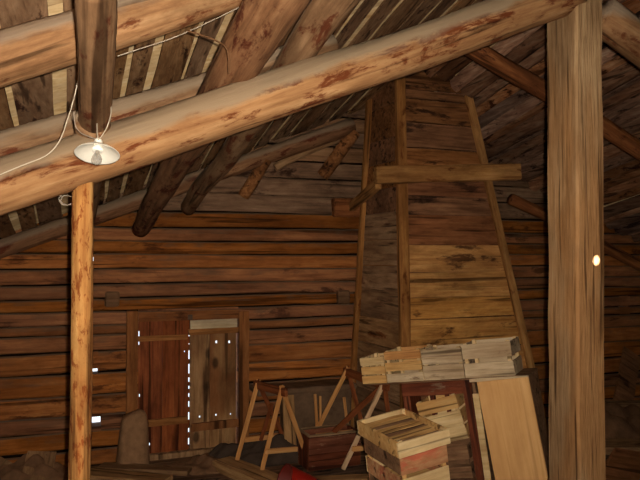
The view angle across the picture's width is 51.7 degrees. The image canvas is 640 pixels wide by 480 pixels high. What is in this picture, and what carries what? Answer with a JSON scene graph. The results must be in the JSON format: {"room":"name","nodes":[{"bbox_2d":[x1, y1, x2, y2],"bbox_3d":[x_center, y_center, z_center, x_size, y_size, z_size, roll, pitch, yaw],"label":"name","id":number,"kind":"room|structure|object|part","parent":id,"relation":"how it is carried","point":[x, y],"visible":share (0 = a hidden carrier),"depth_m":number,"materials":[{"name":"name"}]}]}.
{"room":"farm building","nodes":[
{"label":"farm building","id":0,"kind":"room"},
{"bbox_2d":[0,108,639,467],"bbox_3d":[0.558,0.200,6.129,15.722,3.189,0.174,0,-1,-20],"label":"wall","id":1,"kind":"structure","parent":0,"point":[279,254],"depth_m":5.62,"materials":[{"name":"brown wood"}]},
{"bbox_2d":[126,311,137,413],"bbox_3d":[-1.506,1.149,5.280,0.095,1.163,0.072,0,-1,-20],"label":"trim","id":2,"kind":"structure","parent":1,"relation":"attached to","point":[131,316],"depth_m":5.25,"materials":[{"name":"brown wood"}]},
{"bbox_2d":[138,320,189,452],"bbox_3d":[-1.277,1.202,5.402,0.426,1.083,0.075,0,-1,-20],"label":"door","id":3,"kind":"structure","parent":1,"relation":"in","point":[163,374],"depth_m":5.39,"materials":[{"name":"red wood"}]},
{"bbox_2d":[149,447,213,460],"bbox_3d":[-1.102,1.757,5.468,0.999,0.055,0.150,0,-1,-20],"label":"trim","id":4,"kind":"structure","parent":1,"relation":"attached to","point":[190,452],"depth_m":5.38,"materials":[{"name":"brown wood"}]},
{"bbox_2d":[138,309,238,321],"bbox_3d":[-1.079,0.621,5.460,0.819,0.081,0.050,0,-1,-20],"label":"trim","id":5,"kind":"structure","parent":1,"relation":"attached to","point":[145,316],"depth_m":5.43,"materials":[{"name":"brown wood"}]},
{"bbox_2d":[188,315,238,448],"bbox_3d":[-0.891,1.181,5.525,0.444,1.129,0.085,0,-1,-20],"label":"door","id":6,"kind":"structure","parent":1,"relation":"in","point":[212,365],"depth_m":5.52,"materials":[{"name":"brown wood"}]},
{"bbox_2d":[237,311,249,442],"bbox_3d":[-0.650,1.190,5.598,0.092,1.176,0.071,0,-1,-20],"label":"trim","id":7,"kind":"structure","parent":1,"relation":"attached to","point":[243,320],"depth_m":5.57,"materials":[{"name":"brown wood"}]},
{"bbox_2d":[238,159,270,198],"bbox_3d":[-0.551,-0.529,5.597,0.304,0.369,0.098,0,-1,20],"label":"stub","id":8,"kind":"object","parent":1,"relation":"attached to","point":[256,175],"visible":0.89,"depth_m":5.56,"materials":[{"name":"brown wood"}]},
{"bbox_2d":[317,130,359,179],"bbox_3d":[0.166,-0.769,5.887,0.382,0.472,0.131,0,-1,6],"label":"stub","id":9,"kind":"object","parent":1,"relation":"attached to","point":[342,148],"visible":0.92,"depth_m":5.83,"materials":[{"name":"brown wood"}]},
{"bbox_2d":[0,0,639,241],"bbox_3d":[2.072,0.078,2.852,20.405,5.871,7.412,0,-1,-20],"label":"ceiling","id":10,"kind":"structure","parent":0,"point":[513,122],"depth_m":4.83,"materials":[{"name":"brown wood"}]},
{"bbox_2d":[0,0,242,87],"bbox_3d":[-0.623,-0.781,2.304,1.304,0.714,0.169,1,-1,-22],"label":"rafter","id":11,"kind":"object","parent":10,"relation":"attached to","point":[48,44],"visible":0.75,"depth_m":2.16,"materials":[{"name":"beige wood"}]},
{"bbox_2d":[118,7,238,56],"bbox_3d":[-0.464,-0.736,2.290,0.454,0.244,0.011,0,-1,-20],"label":"wire","id":12,"kind":"object","parent":11,"relation":"attached to","point":[238,7],"visible":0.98,"depth_m":2.28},
{"bbox_2d":[465,46,639,160],"bbox_3d":[2.092,-0.712,4.637,2.733,1.258,0.153,0,-1,-21],"label":"rafter","id":13,"kind":"object","parent":10,"relation":"attached to","point":[487,57],"visible":0.48,"depth_m":4.34,"materials":[{"name":"red wood"}]},
{"bbox_2d":[507,194,639,270],"bbox_3d":[2.563,0.086,5.884,2.078,0.935,0.121,0,-1,-19],"label":"rafter","id":14,"kind":"object","parent":10,"relation":"attached to","point":[518,202],"visible":0.63,"depth_m":5.62,"materials":[{"name":"red wood"}]},
{"bbox_2d":[91,417,639,479],"bbox_3d":[0.920,1.738,2.508,21.500,0.061,7.533,0,-1,-20],"label":"floor","id":15,"kind":"structure","parent":0,"point":[362,468],"depth_m":5.07,"materials":[{"name":"brown wood"}]},
{"bbox_2d":[0,453,67,479],"bbox_3d":[-2.172,1.653,4.757,0.840,0.211,0.400,0,-1,-20],"label":"rubble heap","id":16,"kind":"object","parent":15,"relation":"on","point":[14,471],"visible":0.85,"depth_m":4.74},
{"bbox_2d":[0,456,11,465],"bbox_3d":[-2.275,1.669,4.727,0.218,0.214,0.118,0,-1,-12],"label":"plank","id":17,"kind":"object","parent":16,"relation":"on","point":[3,461],"visible":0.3,"depth_m":4.76,"materials":[{"name":"brown wood"}]},
{"bbox_2d":[23,451,55,479],"bbox_3d":[-2.028,1.646,4.766,0.224,0.214,0.203,0,-1,-18],"label":"plank","id":18,"kind":"object","parent":16,"relation":"on","point":[49,457],"visible":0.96,"depth_m":4.80,"materials":[{"name":"brown wood"}]},
{"bbox_2d":[68,182,93,479],"bbox_3d":[-0.834,0.745,2.295,0.081,1.935,0.080,-1,-2,32],"label":"post","id":19,"kind":"object","parent":15,"relation":"on","point":[81,354],"visible":0.98,"depth_m":2.28,"materials":[{"name":"orange wood"}]},
{"bbox_2d":[90,467,172,479],"bbox_3d":[-1.399,1.720,4.789,0.656,0.046,0.167,0,-1,15],"label":"plank","id":20,"kind":"object","parent":15,"relation":"on","point":[97,473],"visible":0.84,"depth_m":4.77,"materials":[{"name":"brown wood"}]},
{"bbox_2d":[116,409,149,463],"bbox_3d":[-1.455,1.546,5.143,0.253,0.451,0.188,0,-1,-20],"label":"block","id":21,"kind":"object","parent":15,"relation":"on","point":[133,441],"visible":0.88,"depth_m":5.07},
{"bbox_2d":[97,462,191,475],"bbox_3d":[-1.323,1.729,4.983,0.700,0.042,0.137,1,-1,5],"label":"plank","id":22,"kind":"object","parent":15,"relation":"on","point":[163,469],"visible":0.8,"depth_m":4.95,"materials":[{"name":"brown wood"}]},
{"bbox_2d":[171,453,218,474],"bbox_3d":[-0.886,1.720,5.181,0.600,0.097,0.440,0,-1,-20],"label":"rubble heap","id":23,"kind":"object","parent":15,"relation":"on","point":[201,464],"visible":0.54,"depth_m":5.08,"materials":[{"name":"brown soil"}]},
{"bbox_2d":[212,456,278,479],"bbox_3d":[-0.376,1.722,4.702,0.197,0.077,1.146,1,-2,-42],"label":"timber","id":24,"kind":"object","parent":15,"relation":"on","point":[234,469],"visible":0.92,"depth_m":4.88,"materials":[{"name":"brown wood"}]},
{"bbox_2d":[235,379,302,469],"bbox_3d":[-0.289,1.427,5.143,0.481,0.697,0.640,-1,-2,43],"label":"trestle","id":25,"kind":"object","parent":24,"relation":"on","point":[281,391],"visible":0.88,"depth_m":5.06,"materials":[{"name":"brown wood"}]},
{"bbox_3d":[-0.560,1.395,5.133,0.034,0.629,0.024,15,-8,0],"label":"leg","id":26,"kind":"part","parent":25,"relation":"part of","materials":[{"name":"brown wood"}]},
{"bbox_3d":[-0.367,1.436,5.339,0.034,0.801,0.024,-20,25,0],"label":"leg","id":27,"kind":"part","parent":25,"relation":"part of","materials":[{"name":"red wood"}]},
{"bbox_3d":[-0.381,1.131,5.032,0.028,0.062,0.457,1,-3,-36],"label":"rail","id":28,"kind":"part","parent":25,"relation":"part of","materials":[{"name":"red wood"}]},
{"bbox_3d":[-0.352,1.385,4.875,0.034,0.632,0.024,14,-4,0],"label":"leg","id":29,"kind":"part","parent":25,"relation":"part of","materials":[{"name":"brown wood"}]},
{"bbox_3d":[-0.187,1.425,5.064,0.034,0.800,0.024,-16,26,0],"label":"leg","id":30,"kind":"part","parent":25,"relation":"part of","materials":[{"name":"brown wood"}]},
{"bbox_2d":[208,433,297,466],"bbox_3d":[-0.427,1.667,5.374,1.100,0.211,0.440,0,-1,-20],"label":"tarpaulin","id":31,"kind":"object","parent":15,"relation":"on","point":[252,452],"visible":0.41,"depth_m":5.23,"materials":[{"name":"fabric"}]},
{"bbox_2d":[282,395,296,445],"bbox_3d":[-0.247,1.522,5.356,0.101,0.505,0.150,0,-1,-15],"label":"board","id":32,"kind":"object","parent":15,"relation":"on","point":[289,432],"visible":0.38,"depth_m":5.35,"materials":[{"name":"brown wood"}]},
{"bbox_2d":[249,379,356,430],"bbox_3d":[-0.142,1.501,5.617,0.882,0.558,0.300,0,-1,-20],"label":"plinth","id":33,"kind":"object","parent":15,"relation":"on","point":[303,392],"visible":0.52,"depth_m":5.60,"materials":[{"name":"grey paint"}]},
{"bbox_2d":[314,394,317,425],"bbox_3d":[-0.026,1.528,5.441,0.023,0.494,0.138,0,-1,-15],"label":"lath","id":34,"kind":"object","parent":15,"relation":"on","point":[315,395],"visible":0.58,"depth_m":5.47,"materials":[{"name":"brown wood"}]},
{"bbox_2d":[319,396,321,419],"bbox_3d":[0.003,1.539,5.451,0.025,0.475,0.148,0,-1,-3],"label":"lath","id":35,"kind":"object","parent":15,"relation":"on","point":[320,397],"visible":0.42,"depth_m":5.49,"materials":[{"name":"brown wood"}]},
{"bbox_2d":[298,423,360,471],"bbox_3d":[0.072,1.633,5.214,0.449,0.276,0.248,1,-1,-22],"label":"chest","id":36,"kind":"object","parent":15,"relation":"on","point":[323,451],"visible":0.8,"depth_m":5.11,"materials":[{"name":"brown wood"}]},
{"bbox_2d":[314,474,368,479],"bbox_3d":[0.232,1.719,4.735,0.581,0.044,0.114,0,-1,-6],"label":"plank","id":37,"kind":"object","parent":15,"relation":"on","point":[351,476],"visible":0.5,"depth_m":4.72,"materials":[{"name":"brown wood"}]},
{"bbox_2d":[343,397,347,416],"bbox_3d":[0.229,1.553,5.543,0.024,0.450,0.124,1,-1,-29],"label":"lath","id":38,"kind":"object","parent":15,"relation":"on","point":[344,398],"visible":0.42,"depth_m":5.57,"materials":[{"name":"brown wood"}]},
{"bbox_2d":[316,366,389,469],"bbox_3d":[0.251,1.388,5.147,0.514,0.776,1.015,0,-1,-20],"label":"trestle","id":39,"kind":"object","parent":15,"relation":"on","point":[351,374],"visible":0.47,"depth_m":4.99,"materials":[{"name":"brown wood"}]},
{"bbox_3d":[0.055,1.393,5.391,0.034,0.884,0.024,24,18,1],"label":"leg","id":40,"kind":"part","parent":39,"relation":"part of","materials":[{"name":"brown wood"}]},
{"bbox_3d":[0.315,1.391,5.318,0.034,0.800,0.024,-15,9,0],"label":"leg","id":41,"kind":"part","parent":39,"relation":"part of","materials":[{"name":"red wood"}]},
{"bbox_3d":[0.320,1.354,4.830,0.034,0.772,0.024,23,11,1],"label":"leg","id":42,"kind":"part","parent":39,"relation":"part of","materials":[{"name":"brown wood"}]},
{"bbox_3d":[0.342,1.051,5.003,0.028,0.062,0.666,1,-1,-26],"label":"rail","id":43,"kind":"part","parent":39,"relation":"part of","materials":[{"name":"red wood"}]},
{"bbox_3d":[0.515,1.384,4.857,0.034,0.795,0.024,-9,15,0],"label":"leg","id":44,"kind":"part","parent":39,"relation":"part of","materials":[{"name":"red wood"}]},
{"bbox_2d":[331,70,548,444],"bbox_3d":[1.027,0.172,5.676,1.659,3.228,0.947,0,-1,-20],"label":"chimney","id":45,"kind":"object","parent":15,"relation":"on","point":[426,205],"depth_m":5.42,"materials":[{"name":"brown wood"}]},
{"bbox_3d":[0.355,0.182,5.796,0.060,3.209,0.055,3,1,-20],"label":"corner post","id":46,"kind":"part","parent":45,"relation":"part of","materials":[{"name":"brown wood"}]},
{"bbox_3d":[0.519,0.166,5.497,0.130,3.222,0.887,1,-1,-25],"label":"panel","id":47,"kind":"part","parent":45,"relation":"part of","materials":[{"name":"brown wood"}]},
{"bbox_3d":[0.655,0.168,5.188,0.091,3.210,0.056,2,-6,-20],"label":"corner post","id":48,"kind":"part","parent":45,"relation":"part of","materials":[{"name":"brown wood"}]},
{"bbox_3d":[0.986,0.178,6.018,1.434,3.217,0.221,0,-1,-20],"label":"panel","id":49,"kind":"part","parent":45,"relation":"part of","materials":[{"name":"brown wood"}]},
{"bbox_3d":[1.243,0.162,5.432,1.360,3.218,0.267,0,-1,-20],"label":"panel","id":50,"kind":"part","parent":45,"relation":"part of","materials":[{"name":"brown wood"}]},
{"bbox_3d":[1.429,0.173,5.846,0.721,3.214,0.854,0,-1,-20],"label":"panel","id":51,"kind":"part","parent":45,"relation":"part of","materials":[{"name":"brown wood"}]},
{"bbox_3d":[1.560,0.176,5.532,0.067,3.283,0.055,-13,0,-20],"label":"corner post","id":52,"kind":"part","parent":45,"relation":"part of","materials":[{"name":"brown wood"}]},
{"bbox_2d":[363,368,548,479],"bbox_3d":[0.909,1.313,4.328,1.257,0.978,0.324,-1,-1,28],"label":"base cabinet","id":53,"kind":"object","parent":15,"relation":"on","point":[506,418],"visible":0.7,"depth_m":4.06,"materials":[{"name":"red paint"}]},
{"bbox_2d":[360,353,393,383],"bbox_3d":[0.421,0.887,4.594,0.203,0.204,0.263,-1,-1,28],"label":"crate","id":54,"kind":"object","parent":53,"relation":"on","point":[373,369],"visible":0.68,"depth_m":4.49,"materials":[{"name":"beige wood"}]},
{"bbox_2d":[384,344,431,382],"bbox_3d":[0.614,0.838,4.492,0.286,0.245,0.263,-1,-1,28],"label":"crate","id":55,"kind":"object","parent":53,"relation":"on","point":[406,363],"visible":0.79,"depth_m":4.39,"materials":[{"name":"beige wood"}]},
{"bbox_3d":[0.570,0.856,4.640,0.024,0.212,0.024,-10,-6,27],"label":"corner post","id":56,"kind":"part","parent":55,"relation":"part of","materials":[{"name":"beige wood"}]},
{"bbox_3d":[0.667,1.332,4.481,0.023,0.760,0.262,-10,-6,27],"label":"panel","id":57,"kind":"part","parent":53,"relation":"part of","materials":[{"name":"red paint"}]},
{"bbox_3d":[0.753,0.961,4.279,0.470,0.087,0.032,-10,-6,27],"label":"rail","id":58,"kind":"part","parent":53,"relation":"part of","materials":[{"name":"red paint"}]},
{"bbox_2d":[421,342,472,380],"bbox_3d":[0.850,0.802,4.368,0.297,0.237,0.262,-1,-1,28],"label":"crate","id":59,"kind":"object","parent":53,"relation":"on","point":[440,362],"visible":0.7,"depth_m":4.26,"materials":[{"name":"grey wood"}]},
{"bbox_3d":[1.084,1.292,4.402,0.797,0.800,0.014,-10,-6,27],"label":"panel","id":60,"kind":"part","parent":53,"relation":"part of","materials":[{"name":"red wood"}]},
{"bbox_2d":[446,437,474,478],"bbox_3d":[0.890,1.422,4.320,0.295,0.252,0.253,-1,-1,28],"label":"crate","id":61,"kind":"object","parent":53,"relation":"in","point":[460,462],"visible":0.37,"depth_m":4.19,"materials":[{"name":"brown wood"}]},
{"bbox_2d":[416,393,469,441],"bbox_3d":[0.837,1.154,4.326,0.349,0.350,0.263,-1,-1,28],"label":"crate","id":62,"kind":"object","parent":61,"relation":"on","point":[456,421],"visible":0.5,"depth_m":4.20,"materials":[{"name":"beige wood"}]},
{"bbox_2d":[461,336,522,377],"bbox_3d":[1.106,0.750,4.233,0.335,0.257,0.262,-1,-1,28],"label":"crate","id":63,"kind":"object","parent":53,"relation":"on","point":[486,354],"visible":1,"depth_m":4.14,"materials":[{"name":"grey wood"}]},
{"bbox_3d":[1.040,0.771,4.392,0.024,0.217,0.024,-10,-6,27],"label":"corner post","id":64,"kind":"part","parent":63,"relation":"part of","materials":[{"name":"beige wood"}]},
{"bbox_3d":[1.187,1.262,4.011,0.320,0.828,0.024,-13,-7,27],"label":"door panel","id":65,"kind":"part","parent":53,"relation":"part of","materials":[{"name":"brown wood"}]},
{"bbox_3d":[1.378,1.256,4.087,0.023,0.860,0.292,-10,-6,27],"label":"panel","id":66,"kind":"part","parent":53,"relation":"part of","materials":[{"name":"brown wood"}]},
{"bbox_2d":[547,0,605,479],"bbox_3d":[1.208,0.017,3.122,0.176,3.408,0.214,0,-1,-20],"label":"post","id":67,"kind":"object","parent":15,"relation":"on","point":[574,41],"visible":0.98,"depth_m":3.04,"materials":[{"name":"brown wood"}]},
{"bbox_2d":[0,0,587,215],"bbox_3d":[-0.044,-0.631,2.621,2.697,1.258,0.210,0,-1,-21],"label":"beam","id":68,"kind":"structure","parent":67,"relation":"attached to","point":[156,135],"depth_m":2.48,"materials":[{"name":"brown wood"}]},
{"bbox_2d":[59,195,71,204],"bbox_3d":[-0.928,-0.155,2.426,0.060,0.059,0.035,0,-1,-20],"label":"wire","id":69,"kind":"object","parent":68,"relation":"hanging from","point":[60,195],"visible":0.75,"depth_m":2.42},
{"bbox_2d":[74,112,107,224],"bbox_3d":[-1.312,-0.179,3.709,0.125,0.495,3.121,0,-1,-20],"label":"purlin","id":70,"kind":"object","parent":68,"relation":"on","point":[97,186],"visible":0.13,"depth_m":2.29,"materials":[{"name":"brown wood"}]},
{"bbox_2d":[74,0,117,132],"bbox_3d":[-0.659,-0.505,1.934,0.111,0.293,0.846,0,-1,-19],"label":"purlin","id":71,"kind":"object","parent":68,"relation":"on","point":[96,20],"visible":0.95,"depth_m":1.81,"materials":[{"name":"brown wood"}]},
{"bbox_2d":[0,80,77,174],"bbox_3d":[-0.905,-0.355,2.098,0.257,0.325,0.019,0,-1,-12],"label":"cable","id":72,"kind":"object","parent":71,"relation":"attached to","point":[77,80],"visible":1,"depth_m":2.10,"materials":[{"name":"white plastic"}]},
{"bbox_2d":[73,112,95,138],"bbox_3d":[-0.748,-0.363,2.090,0.089,0.094,0.012,0,-1,20],"label":"wire","id":73,"kind":"object","parent":71,"relation":"hanging from","point":[73,112],"visible":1,"depth_m":2.09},
{"bbox_2d":[74,123,119,164],"bbox_3d":[-0.703,-0.310,2.083,0.135,0.150,0.132,-1,-1,27],"label":"pendant lamp","id":74,"kind":"object","parent":71,"relation":"hanging from","point":[96,152],"visible":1,"depth_m":2.09,"materials":[{"name":"white metal"}]},
{"bbox_3d":[-0.702,-0.259,2.078,0.033,0.047,0.033,5,-23,-20],"label":"bulb","id":75,"kind":"part","parent":74,"relation":"part of","materials":[{"name":"clear glass"}]},
{"bbox_3d":[-0.704,-0.285,2.088,0.138,0.032,0.138,5,-23,-20],"label":"lamp shade","id":76,"kind":"part","parent":74,"relation":"part of","materials":[{"name":"white metal"}]},
{"bbox_2d":[92,138,102,152],"bbox_3d":[-0.705,-0.300,2.094,0.033,0.041,0.033,5,-23,-20],"label":"socket","id":77,"kind":"object","parent":74,"relation":"attached to","point":[96,148],"depth_m":2.08,"materials":[{"name":"white ceramic"}]},
{"bbox_2d":[98,107,111,139],"bbox_3d":[-0.684,-0.386,2.116,0.023,0.143,0.065,0,-1,17],"label":"cable","id":78,"kind":"object","parent":71,"relation":"attached to","point":[111,107],"visible":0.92,"depth_m":2.10,"materials":[{"name":"white plastic"}]},
{"bbox_2d":[132,0,310,236],"bbox_3d":[-0.542,-0.569,3.080,0.202,0.996,4.862,1,-1,-22],"label":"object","id":79,"kind":"structure","parent":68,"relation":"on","point":[257,28],"depth_m":2.35,"materials":[{"name":"wood"}]},
{"bbox_2d":[188,30,229,73],"bbox_3d":[-0.373,-0.631,2.219,0.142,0.148,0.014,0,-1,0],"label":"wire","id":80,"kind":"object","parent":79,"relation":"hanging from","point":[217,41],"visible":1,"depth_m":2.21,"materials":[{"name":"brown plastic"}]},
{"bbox_2d":[181,0,359,215],"bbox_3d":[-0.257,-0.684,3.189,0.166,0.864,4.854,0,-1,-21],"label":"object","id":81,"kind":"structure","parent":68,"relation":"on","point":[320,19],"depth_m":2.64,"materials":[{"name":"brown wood"}]},
{"bbox_2d":[0,34,338,156],"bbox_3d":[-0.701,-0.647,3.013,1.657,0.788,0.162,0,-1,-19],"label":"rafter","id":82,"kind":"object","parent":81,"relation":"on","point":[45,130],"visible":0.33,"depth_m":2.88,"materials":[{"name":"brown wood"}]},
{"bbox_2d":[0,118,355,258],"bbox_3d":[-1.124,-0.440,5.327,3.064,1.316,0.166,0,-1,-21],"label":"rafter","id":83,"kind":"object","parent":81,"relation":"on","point":[55,229],"visible":0.71,"depth_m":5.27,"materials":[{"name":"wood"}]},
{"bbox_2d":[273,140,339,170],"bbox_3d":[-0.111,-0.754,5.754,0.607,0.336,0.068,0,-1,-20],"label":"pole","id":84,"kind":"object","parent":83,"relation":"attached to","point":[280,164],"visible":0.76,"depth_m":5.69,"materials":[{"name":"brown wood"}]},
{"bbox_2d":[602,0,639,68],"bbox_3d":[2.848,-0.417,3.728,3.259,1.453,0.196,0,-1,-20],"label":"beam","id":85,"kind":"structure","parent":67,"relation":"attached to","point":[620,25],"depth_m":3.16,"materials":[{"name":"beige wood"}]},
{"bbox_2d":[547,402,639,438],"bbox_3d":[2.578,1.584,5.979,1.400,0.405,1.000,0,-1,-20],"label":"rubble heap","id":86,"kind":"object","parent":15,"relation":"on","point":[620,422],"visible":0.35,"depth_m":5.66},
{"bbox_2d":[605,400,639,406],"bbox_3d":[3.307,1.658,6.689,1.192,0.124,0.128,0,-1,-20],"label":"plank","id":87,"kind":"object","parent":15,"relation":"on","point":[636,402],"visible":0.4,"depth_m":6.54,"materials":[{"name":"brown wood"}]},
{"bbox_2d":[606,448,639,479],"bbox_3d":[2.064,1.562,4.496,0.332,0.345,0.195,0,-1,-10],"label":"plank","id":88,"kind":"object","parent":15,"relation":"on","point":[621,464],"visible":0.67,"depth_m":4.46,"materials":[{"name":"brown wood"}]},
{"bbox_2d":[605,438,639,454],"bbox_3d":[2.210,1.435,4.585,0.597,0.059,0.229,0,-1,-2],"label":"plank","id":89,"kind":"object","parent":88,"relation":"on","point":[633,444],"visible":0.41,"depth_m":4.55,"materials":[{"name":"brown wood"}]},
{"bbox_2d":[612,346,639,407],"bbox_3d":[3.215,1.455,6.905,0.128,0.659,0.551,-1,-2,44],"label":"plank","id":90,"kind":"object","parent":15,"relation":"on","point":[625,388],"visible":0.76,"depth_m":6.90,"materials":[{"name":"brown wood"}]},
{"bbox_3d":[0.517,1.648,3.610,0.406,0.171,0.403,0,-1,-20],"label":"wood block","id":91,"kind":"object","parent":15,"relation":"on","visible":0},
{"bbox_2d":[369,473,378,479],"bbox_3d":[0.489,1.412,3.583,0.307,0.310,0.401,1,-1,-24],"label":"crate","id":92,"kind":"object","parent":91,"relation":"on","point":[371,477],"visible":0.17,"depth_m":3.67,"materials":[{"name":"brown wood"}]},
{"bbox_2d":[363,437,449,479],"bbox_3d":[0.462,1.178,3.565,0.308,0.253,0.409,1,-1,-24],"label":"crate","id":93,"kind":"object","parent":92,"relation":"on","point":[431,464],"visible":0.73,"depth_m":3.42,"materials":[{"name":"beige wood"}]},
{"bbox_2d":[357,408,450,458],"bbox_3d":[0.442,1.034,3.569,0.320,0.137,0.455,1,-1,-24],"label":"crate","id":94,"kind":"object","parent":93,"relation":"on","point":[402,433],"visible":1,"depth_m":3.50,"materials":[{"name":"beige wood"}]},
{"bbox_3d":[0.480,1.014,3.805,0.024,0.084,0.024,-8,4,-24],"label":"corner post","id":95,"kind":"part","parent":94,"relation":"part of","materials":[{"name":"beige wood"}]},
{"bbox_3d":[-0.126,1.736,4.422,0.260,0.030,0.220,0,-1,-20],"label":"wood block","id":96,"kind":"object","parent":15,"relation":"on","visible":0},
{"bbox_2d":[277,463,319,479],"bbox_3d":[-0.139,1.634,4.408,0.312,0.280,0.245,0,-1,-14],"label":"bucket","id":97,"kind":"object","parent":96,"relation":"on","point":[288,472],"visible":1,"depth_m":4.41,"materials":[{"name":"red paint"}]}
]}

